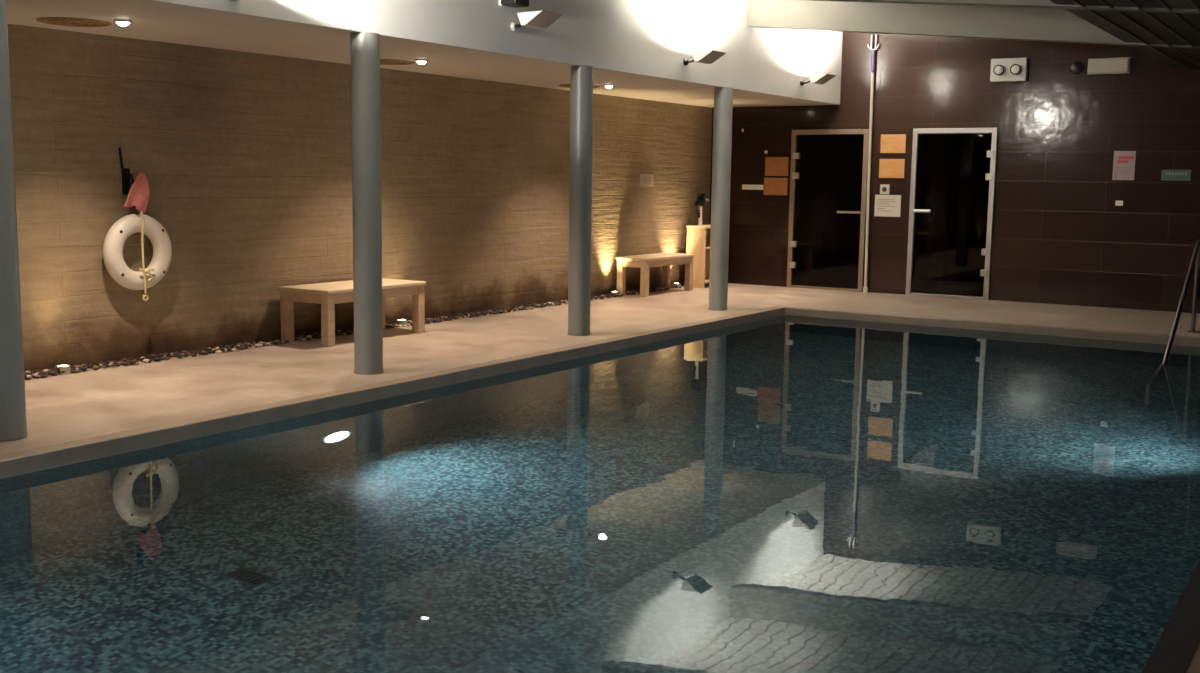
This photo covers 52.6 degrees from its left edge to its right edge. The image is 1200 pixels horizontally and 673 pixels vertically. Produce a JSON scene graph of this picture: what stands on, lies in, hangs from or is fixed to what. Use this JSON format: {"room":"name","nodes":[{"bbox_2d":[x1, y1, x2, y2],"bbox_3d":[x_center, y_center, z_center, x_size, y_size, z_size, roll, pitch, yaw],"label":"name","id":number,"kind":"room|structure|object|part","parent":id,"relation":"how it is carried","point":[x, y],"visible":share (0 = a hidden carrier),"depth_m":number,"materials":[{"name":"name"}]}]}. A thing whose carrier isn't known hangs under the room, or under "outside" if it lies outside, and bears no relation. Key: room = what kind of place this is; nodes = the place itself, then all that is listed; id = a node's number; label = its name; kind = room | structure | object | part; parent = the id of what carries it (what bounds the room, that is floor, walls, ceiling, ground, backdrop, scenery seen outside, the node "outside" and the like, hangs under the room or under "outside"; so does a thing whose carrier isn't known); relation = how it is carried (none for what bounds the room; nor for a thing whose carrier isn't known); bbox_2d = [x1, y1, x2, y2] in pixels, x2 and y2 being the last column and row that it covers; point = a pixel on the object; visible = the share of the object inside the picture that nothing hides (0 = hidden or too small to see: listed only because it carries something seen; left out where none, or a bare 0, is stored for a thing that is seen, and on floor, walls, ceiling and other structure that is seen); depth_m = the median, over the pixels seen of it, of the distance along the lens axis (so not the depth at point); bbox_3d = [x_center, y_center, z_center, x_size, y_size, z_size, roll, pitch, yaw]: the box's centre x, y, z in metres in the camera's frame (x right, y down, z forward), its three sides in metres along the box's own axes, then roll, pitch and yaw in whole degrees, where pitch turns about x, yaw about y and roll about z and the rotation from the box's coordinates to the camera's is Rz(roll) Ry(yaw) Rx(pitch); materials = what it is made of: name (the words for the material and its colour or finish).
{"room":"indoor swimming pool","nodes":[
{"label":"indoor swimming pool","id":0,"kind":"room"},
{"bbox_2d":[7,24,711,372],"bbox_3d":[-3.281,-1.101,9.386,0.200,2.459,17.510,6,9,32],"label":"wall","id":1,"kind":"structure","parent":0,"point":[245,158],"depth_m":10.15,"materials":[{"name":"stone"}]},
{"bbox_2d":[118,147,135,208],"bbox_3d":[-3.440,-1.155,8.850,0.100,0.442,0.085,6,9,32],"label":"wall hook","id":2,"kind":"object","parent":1,"relation":"attached to","point":[126,176],"visible":0.91,"depth_m":8.86,"materials":[{"name":"grey metal"}]},
{"bbox_3d":[-3.468,-1.134,8.886,0.018,0.190,0.060,6,9,32],"label":"plate","id":3,"kind":"part","parent":2,"relation":"part of","materials":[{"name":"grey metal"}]},
{"bbox_3d":[-3.431,-1.066,8.870,0.092,0.261,0.022,6,9,32],"label":"hook arm","id":4,"kind":"part","parent":2,"relation":"part of","materials":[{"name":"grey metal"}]},
{"bbox_2d":[124,172,149,212],"bbox_3d":[-3.382,-1.050,8.873,0.081,0.300,0.215,6,9,32],"label":"cloth","id":5,"kind":"object","parent":2,"relation":"hanging from","point":[139,193],"visible":1,"depth_m":8.88,"materials":[{"name":"fabric"}]},
{"bbox_2d":[103,211,171,300],"bbox_3d":[-3.381,-0.591,8.925,0.164,0.660,0.562,6,9,32],"label":"lifebuoy","id":6,"kind":"object","parent":1,"relation":"attached to","point":[115,238],"visible":1,"depth_m":8.87,"materials":[{"name":"white plastic"}]},
{"bbox_2d":[640,174,653,186],"bbox_3d":[0.582,-1.941,15.099,0.015,0.160,0.320,6,9,32],"label":"wall plaque","id":7,"kind":"object","parent":1,"relation":"attached to","point":[646,180],"visible":1,"depth_m":15.09,"materials":[{"name":"grey"}]},
{"bbox_2d":[6,0,837,107],"bbox_3d":[-2.444,-2.133,8.655,1.822,0.001,17.410,6,9,32],"label":"ceiling","id":8,"kind":"structure","parent":0,"point":[152,20],"depth_m":9.16,"materials":[{"name":"white paint"}]},
{"bbox_2d":[36,17,111,26],"bbox_3d":[-3.415,-2.038,7.890,0.450,0.016,0.450,6,9,32],"label":"ceiling vent","id":9,"kind":"object","parent":8,"relation":"in","point":[61,21],"visible":1,"depth_m":7.83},
{"bbox_2d":[114,19,131,25],"bbox_3d":[-3.062,-2.012,7.795,0.110,0.040,0.110,6,9,32],"label":"recessed light","id":10,"kind":"object","parent":8,"relation":"in","point":[122,22],"visible":1,"depth_m":7.76,"materials":[{"name":"white plastic"}]},
{"bbox_3d":[-3.062,-2.007,7.795,0.080,0.031,0.080,6,9,32],"label":"bulb","id":11,"kind":"part","parent":10,"relation":"part of","materials":[{"name":"white glass"}]},
{"bbox_2d":[380,59,414,64],"bbox_3d":[-1.803,-2.340,10.366,0.450,0.016,0.450,6,9,32],"label":"ceiling vent","id":12,"kind":"object","parent":8,"relation":"in","point":[382,61],"visible":0.8,"depth_m":10.30,"materials":[{"name":"brown wood"}]},
{"bbox_2d":[415,59,427,64],"bbox_3d":[-1.498,-2.304,10.196,0.110,0.040,0.110,6,9,32],"label":"recessed light","id":13,"kind":"object","parent":8,"relation":"in","point":[420,61],"visible":1,"depth_m":10.17,"materials":[{"name":"white plastic"}]},
{"bbox_2d":[559,84,600,87],"bbox_3d":[-0.212,-2.637,12.808,0.450,0.016,0.450,6,9,32],"label":"ceiling vent","id":14,"kind":"object","parent":8,"relation":"in","point":[562,85],"visible":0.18,"depth_m":12.73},
{"bbox_2d":[604,84,613,87],"bbox_3d":[0.092,-2.602,12.638,0.110,0.040,0.110,6,9,32],"label":"recessed light","id":15,"kind":"object","parent":8,"relation":"in","point":[605,85],"visible":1,"depth_m":12.60,"materials":[{"name":"white plastic"}]},
{"bbox_2d":[154,0,842,104],"bbox_3d":[-1.755,-2.633,8.146,0.200,1.140,17.410,6,9,32],"label":"wall","id":16,"kind":"structure","parent":0,"point":[654,38],"depth_m":10.97,"materials":[{"name":"white paint"}]},
{"bbox_2d":[499,0,528,7],"bbox_3d":[-0.680,-2.641,9.454,0.200,0.135,0.180,6,9,32],"label":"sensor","id":17,"kind":"object","parent":16,"relation":"attached to","point":[506,3],"visible":1,"depth_m":9.41,"materials":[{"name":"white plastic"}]},
{"bbox_2d":[511,10,562,30],"bbox_3d":[-0.529,-2.474,9.544,0.385,0.122,0.286,6,9,32],"label":"wall lamp","id":18,"kind":"object","parent":16,"relation":"attached to","point":[542,19],"visible":1,"depth_m":9.45,"materials":[{"name":"grey metal"}]},
{"bbox_2d":[683,50,725,64],"bbox_3d":[1.002,-2.725,11.899,0.385,0.122,0.286,6,9,32],"label":"wall lamp","id":19,"kind":"object","parent":16,"relation":"attached to","point":[706,57],"visible":1,"depth_m":11.80,"materials":[{"name":"grey metal"}]},
{"bbox_2d":[800,73,836,85],"bbox_3d":[2.544,-3.014,14.267,0.385,0.122,0.286,6,9,32],"label":"wall lamp","id":20,"kind":"object","parent":16,"relation":"attached to","point":[819,79],"visible":1,"depth_m":14.16,"materials":[{"name":"grey metal"}]},
{"bbox_2d":[0,315,1199,672],"bbox_3d":[0.479,0.652,6.466,5.052,0.001,13.568,6,9,32],"label":"pool water","id":21,"kind":"object","parent":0,"point":[783,493],"visible":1,"depth_m":5.27,"materials":[{"name":"blue liquid"}]},
{"bbox_2d":[0,283,1199,672],"bbox_3d":[0.683,0.604,7.012,9.684,0.200,17.510,6,9,32],"label":"floor","id":22,"kind":"structure","parent":0,"point":[102,401],"depth_m":9.66,"materials":[{"name":"stone"}]},
{"bbox_2d":[0,0,27,441],"bbox_3d":[-3.110,-0.637,6.242,0.208,2.359,0.208,6,9,32],"label":"round column","id":23,"kind":"structure","parent":22,"relation":"on","point":[13,421],"depth_m":6.24,"materials":[{"name":"grey paint"}]},
{"bbox_2d":[278,278,425,346],"bbox_3d":[-2.122,-0.225,10.513,0.580,0.462,1.210,6,9,32],"label":"wooden bench","id":24,"kind":"object","parent":22,"relation":"on","point":[327,294],"visible":0.82,"depth_m":10.15,"materials":[{"name":"brown wood"}]},
{"bbox_3d":[-2.621,-0.172,10.180,0.084,0.429,0.078,6,9,32],"label":"leg","id":25,"kind":"part","parent":24,"relation":"part of","materials":[{"name":"brown wood"}]},
{"bbox_3d":[-2.225,-0.133,9.927,0.084,0.429,0.078,6,9,32],"label":"leg","id":26,"kind":"part","parent":24,"relation":"part of","materials":[{"name":"brown wood"}]},
{"bbox_3d":[-2.119,-0.438,10.485,0.580,0.032,1.210,6,9,32],"label":"seat","id":27,"kind":"part","parent":24,"relation":"part of","materials":[{"name":"brown wood"}]},
{"bbox_3d":[-2.020,-0.284,11.104,0.084,0.429,0.078,6,9,32],"label":"leg","id":28,"kind":"part","parent":24,"relation":"part of","materials":[{"name":"brown wood"}]},
{"bbox_3d":[-1.623,-0.246,10.850,0.084,0.429,0.078,6,9,32],"label":"leg","id":29,"kind":"part","parent":24,"relation":"part of","materials":[{"name":"brown wood"}]},
{"bbox_2d":[24,285,683,379],"bbox_3d":[-2.064,-0.077,11.044,0.235,0.040,13.234,6,9,32],"label":"pebbles","id":30,"kind":"object","parent":22,"relation":"on","point":[205,351],"visible":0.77,"depth_m":9.88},
{"bbox_2d":[55,365,70,374],"bbox_3d":[-3.719,0.231,8.412,0.100,0.060,0.100,6,9,32],"label":"uplight","id":31,"kind":"object","parent":30,"relation":"in","point":[58,368],"visible":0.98,"depth_m":8.37,"materials":[{"name":"silver metal"}]},
{"bbox_2d":[396,319,406,326],"bbox_3d":[-1.852,-0.128,11.351,0.100,0.060,0.100,6,9,32],"label":"uplight","id":32,"kind":"object","parent":30,"relation":"in","point":[403,322],"visible":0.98,"depth_m":11.31,"materials":[{"name":"silver metal"}]},
{"bbox_2d":[610,291,618,294],"bbox_3d":[0.173,-0.507,14.460,0.100,0.060,0.100,6,9,32],"label":"uplight","id":33,"kind":"object","parent":30,"relation":"in","point":[611,292],"visible":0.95,"depth_m":14.42,"materials":[{"name":"silver metal"}]},
{"bbox_2d":[350,32,383,374],"bbox_3d":[-1.633,-0.914,8.510,0.208,2.359,0.208,6,9,32],"label":"round column","id":34,"kind":"structure","parent":22,"relation":"on","point":[364,46],"depth_m":8.43,"materials":[{"name":"grey paint"}]},
{"bbox_2d":[567,65,592,335],"bbox_3d":[-0.173,-1.187,10.752,0.208,2.359,0.208,6,9,32],"label":"round column","id":35,"kind":"structure","parent":22,"relation":"on","point":[581,77],"depth_m":10.68,"materials":[{"name":"grey paint"}]},
{"bbox_2d":[616,253,694,296],"bbox_3d":[0.689,-0.768,14.962,0.435,0.462,1.190,6,9,32],"label":"wooden bench","id":36,"kind":"object","parent":22,"relation":"on","point":[645,261],"visible":0.97,"depth_m":14.60,"materials":[{"name":"brown wood"}]},
{"bbox_3d":[0.256,-0.710,14.598,0.084,0.429,0.078,6,9,32],"label":"leg","id":37,"kind":"part","parent":36,"relation":"part of","materials":[{"name":"brown wood"}]},
{"bbox_3d":[0.531,-0.683,14.423,0.084,0.429,0.078,6,9,32],"label":"leg","id":38,"kind":"part","parent":36,"relation":"part of","materials":[{"name":"brown wood"}]},
{"bbox_3d":[0.692,-0.981,14.934,0.435,0.032,1.190,6,9,32],"label":"seat","id":39,"kind":"part","parent":36,"relation":"part of","materials":[{"name":"brown wood"}]},
{"bbox_3d":[0.847,-0.820,15.505,0.084,0.429,0.078,6,9,32],"label":"leg","id":40,"kind":"part","parent":36,"relation":"part of","materials":[{"name":"brown wood"}]},
{"bbox_3d":[1.121,-0.794,15.330,0.084,0.429,0.078,6,9,32],"label":"leg","id":41,"kind":"part","parent":36,"relation":"part of","materials":[{"name":"brown wood"}]},
{"bbox_2d":[686,224,710,287],"bbox_3d":[1.406,-1.065,16.001,0.285,0.800,0.630,6,9,32],"label":"shelf unit","id":42,"kind":"object","parent":22,"relation":"on","point":[698,237],"visible":0.59,"depth_m":15.74,"materials":[{"name":"brown wood"}]},
{"bbox_2d":[698,206,702,225],"bbox_3d":[1.307,-1.571,15.811,0.060,0.250,0.060,6,9,32],"label":"vase","id":43,"kind":"object","parent":42,"relation":"on","point":[700,208],"visible":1,"depth_m":15.79,"materials":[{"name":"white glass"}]},
{"bbox_2d":[694,193,709,217],"bbox_3d":[1.317,-1.674,15.804,0.203,0.397,0.225,6,9,32],"label":"foliage","id":44,"kind":"object","parent":43,"relation":"in","point":[701,199],"visible":1,"depth_m":15.76,"materials":[{"name":"green plant"}]},
{"bbox_3d":[1.296,-1.060,16.072,0.015,0.770,0.560,6,9,32],"label":"panel","id":45,"kind":"part","parent":42,"relation":"part of","materials":[{"name":"brown wood"}]},
{"bbox_3d":[1.564,-1.080,16.250,0.270,0.770,0.030,6,9,32],"label":"panel","id":46,"kind":"part","parent":42,"relation":"part of","materials":[{"name":"brown wood"}]},
{"bbox_2d":[708,87,732,310],"bbox_3d":[1.293,-1.461,13.003,0.208,2.359,0.208,6,9,32],"label":"round column","id":47,"kind":"structure","parent":22,"relation":"on","point":[723,96],"depth_m":12.92,"materials":[{"name":"grey paint"}]},
{"bbox_2d":[863,35,879,292],"bbox_3d":[3.368,-2.151,15.251,0.159,3.200,0.067,8,10,43],"label":"pole","id":48,"kind":"object","parent":22,"relation":"on","point":[865,288],"visible":1,"depth_m":15.22,"materials":[{"name":"painted aluminium"},{"name":"white plastic"},{"name":"blue plastic"}]},
{"bbox_2d":[1163,240,1199,362],"bbox_3d":[5.007,0.342,10.642,0.100,2.294,2.549,6,9,32],"label":"pool handrail","id":49,"kind":"object","parent":22,"relation":"on","point":[1196,254],"visible":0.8,"depth_m":11.18,"materials":[{"name":"silver metal"}]},
{"bbox_2d":[0,306,1199,477],"bbox_3d":[1.429,0.789,6.042,7.360,0.304,13.466,6,9,32],"label":"pool coping","id":50,"kind":"object","parent":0,"point":[19,462],"visible":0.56,"depth_m":8.53,"materials":[{"name":"stone"}]},
{"bbox_2d":[709,32,1199,313],"bbox_3d":[5.524,-2.157,13.977,9.484,3.600,0.120,6,9,32],"label":"wall","id":51,"kind":"structure","parent":0,"point":[1060,236],"depth_m":14.22,"materials":[{"name":"tile"}]},
{"bbox_2d":[742,185,763,189],"bbox_3d":[2.036,-1.991,16.189,0.310,0.065,0.014,6,9,32],"label":"door sign","id":52,"kind":"object","parent":51,"relation":"attached to","point":[748,187],"visible":1,"depth_m":16.18,"materials":[{"name":"white plastic"}]},
{"bbox_2d":[764,178,787,194],"bbox_3d":[2.317,-1.978,16.007,0.340,0.227,0.014,6,9,32],"label":"wooden plate","id":53,"kind":"object","parent":51,"relation":"attached to","point":[772,186],"visible":1,"depth_m":16.00,"materials":[{"name":"brown wood"}]},
{"bbox_2d":[765,157,788,175],"bbox_3d":[2.325,-2.236,15.971,0.330,0.245,0.014,6,9,32],"label":"wooden plate","id":54,"kind":"object","parent":51,"relation":"attached to","point":[774,166],"visible":1,"depth_m":15.96,"materials":[{"name":"brown wood"}]},
{"bbox_2d":[787,129,868,291],"bbox_3d":[2.933,-1.630,15.659,1.045,2.050,0.176,6,9,32],"label":"door","id":55,"kind":"structure","parent":51,"relation":"in","point":[829,170],"depth_m":15.65,"materials":[{"name":"black glass"}]},
{"bbox_3d":[3.173,-1.583,15.455,0.305,0.032,0.086,6,9,32],"label":"handle","id":56,"kind":"part","parent":55,"relation":"part of","materials":[{"name":"silver metal"}]},
{"bbox_2d":[880,184,889,193],"bbox_3d":[3.562,-1.841,15.196,0.120,0.120,0.042,6,9,32],"label":"thermostat","id":57,"kind":"object","parent":51,"relation":"attached to","point":[884,189],"visible":1,"depth_m":15.18,"materials":[{"name":"white plastic"}]},
{"bbox_2d":[874,195,900,216],"bbox_3d":[3.603,-1.639,15.216,0.335,0.270,0.005,6,9,32],"label":"paper notice","id":58,"kind":"object","parent":51,"relation":"attached to","point":[885,205],"visible":1,"depth_m":15.21,"materials":[{"name":"grey paper"}]},
{"bbox_2d":[879,159,904,177],"bbox_3d":[3.637,-2.094,15.134,0.325,0.235,0.014,6,9,32],"label":"wooden plate","id":59,"kind":"object","parent":51,"relation":"attached to","point":[888,168],"visible":1,"depth_m":15.13,"materials":[{"name":"orange wood"}]},
{"bbox_2d":[880,134,905,152],"bbox_3d":[3.643,-2.396,15.093,0.320,0.229,0.014,6,9,32],"label":"wooden plate","id":60,"kind":"object","parent":51,"relation":"attached to","point":[890,143],"visible":1,"depth_m":15.08,"materials":[{"name":"orange wood"}]},
{"bbox_2d":[906,128,997,299],"bbox_3d":[4.276,-1.499,14.797,1.022,2.050,0.182,6,9,32],"label":"door","id":61,"kind":"structure","parent":51,"relation":"in","point":[953,170],"depth_m":14.79,"materials":[{"name":"black glass"}]},
{"bbox_3d":[3.969,-1.543,14.938,0.210,0.044,0.092,6,9,32],"label":"handle","id":62,"kind":"part","parent":61,"relation":"part of","materials":[{"name":"silver metal"}]},
{"bbox_2d":[990,58,1027,81],"bbox_3d":[4.772,-3.115,14.189,0.410,0.265,0.150,6,9,32],"label":"spotlight","id":63,"kind":"object","parent":51,"relation":"attached to","point":[1005,69],"visible":1,"depth_m":14.17,"materials":[{"name":"white plastic"}]},
{"bbox_2d":[1070,61,1083,74],"bbox_3d":[5.419,-3.059,13.822,0.150,0.150,0.070,6,9,32],"label":"speaker","id":64,"kind":"object","parent":51,"relation":"attached to","point":[1076,67],"visible":1,"depth_m":13.80},
{"bbox_2d":[1087,57,1130,74],"bbox_3d":[5.709,-3.040,13.636,0.444,0.174,0.070,6,9,32],"label":"box","id":65,"kind":"object","parent":51,"relation":"attached to","point":[1099,65],"visible":1,"depth_m":13.60,"materials":[{"name":"white plastic"}]},
{"bbox_2d":[1115,201,1122,205],"bbox_3d":[5.873,-1.508,13.739,0.075,0.055,0.030,6,9,32],"label":"wall switch","id":66,"kind":"object","parent":51,"relation":"attached to","point":[1117,203],"visible":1,"depth_m":13.73,"materials":[{"name":"white plastic"}]},
{"bbox_2d":[1112,151,1135,179],"bbox_3d":[5.903,-1.926,13.682,0.228,0.324,0.007,6,9,32],"label":"poster","id":67,"kind":"object","parent":51,"relation":"attached to","point":[1124,161],"visible":1,"depth_m":13.68,"materials":[{"name":"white paper"}]},
{"bbox_2d":[1161,170,1190,180],"bbox_3d":[6.357,-1.779,13.401,0.295,0.118,0.013,6,9,32],"label":"exit sign","id":68,"kind":"object","parent":51,"relation":"attached to","point":[1167,175],"visible":1,"depth_m":13.40,"materials":[{"name":"green plastic"}]},
{"bbox_2d":[1049,0,1199,68],"bbox_3d":[3.147,-1.905,5.042,3.840,0.717,17.410,6,9,32],"label":"ceiling","id":69,"kind":"structure","parent":0,"point":[1169,19],"depth_m":9.56,"materials":[{"name":"paint"}]},
{"bbox_2d":[1071,0,1199,69],"bbox_3d":[3.127,-1.729,5.076,3.438,0.343,17.410,6,9,32],"label":"ceiling slats","id":70,"kind":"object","parent":69,"relation":"attached to","point":[1192,2],"depth_m":9.37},
{"bbox_2d":[1142,560,1199,672],"bbox_3d":[2.260,1.002,4.502,0.105,0.303,14.956,6,9,32],"label":"pool coping","id":71,"kind":"object","parent":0,"point":[1173,652],"visible":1,"depth_m":3.79},
{"bbox_3d":[0.087,-2.737,6.933,4.160,0.429,17.410,6,9,32],"label":"ceiling","id":72,"kind":"structure","parent":0,"visible":0},
{"bbox_2d":[747,0,1199,48],"bbox_3d":[4.837,-2.852,11.101,7.662,1.096,0.160,6,9,32],"label":"ceiling beam","id":73,"kind":"structure","parent":72,"relation":"attached to","point":[985,22],"depth_m":11.99,"materials":[{"name":"grey paint"}]},
{"bbox_2d":[812,0,1199,13],"bbox_3d":[3.355,-2.575,8.825,7.662,1.096,0.160,6,9,32],"label":"ceiling beam","id":74,"kind":"structure","parent":72,"relation":"attached to","point":[992,3],"depth_m":8.95,"materials":[{"name":"grey paint"}]}
]}

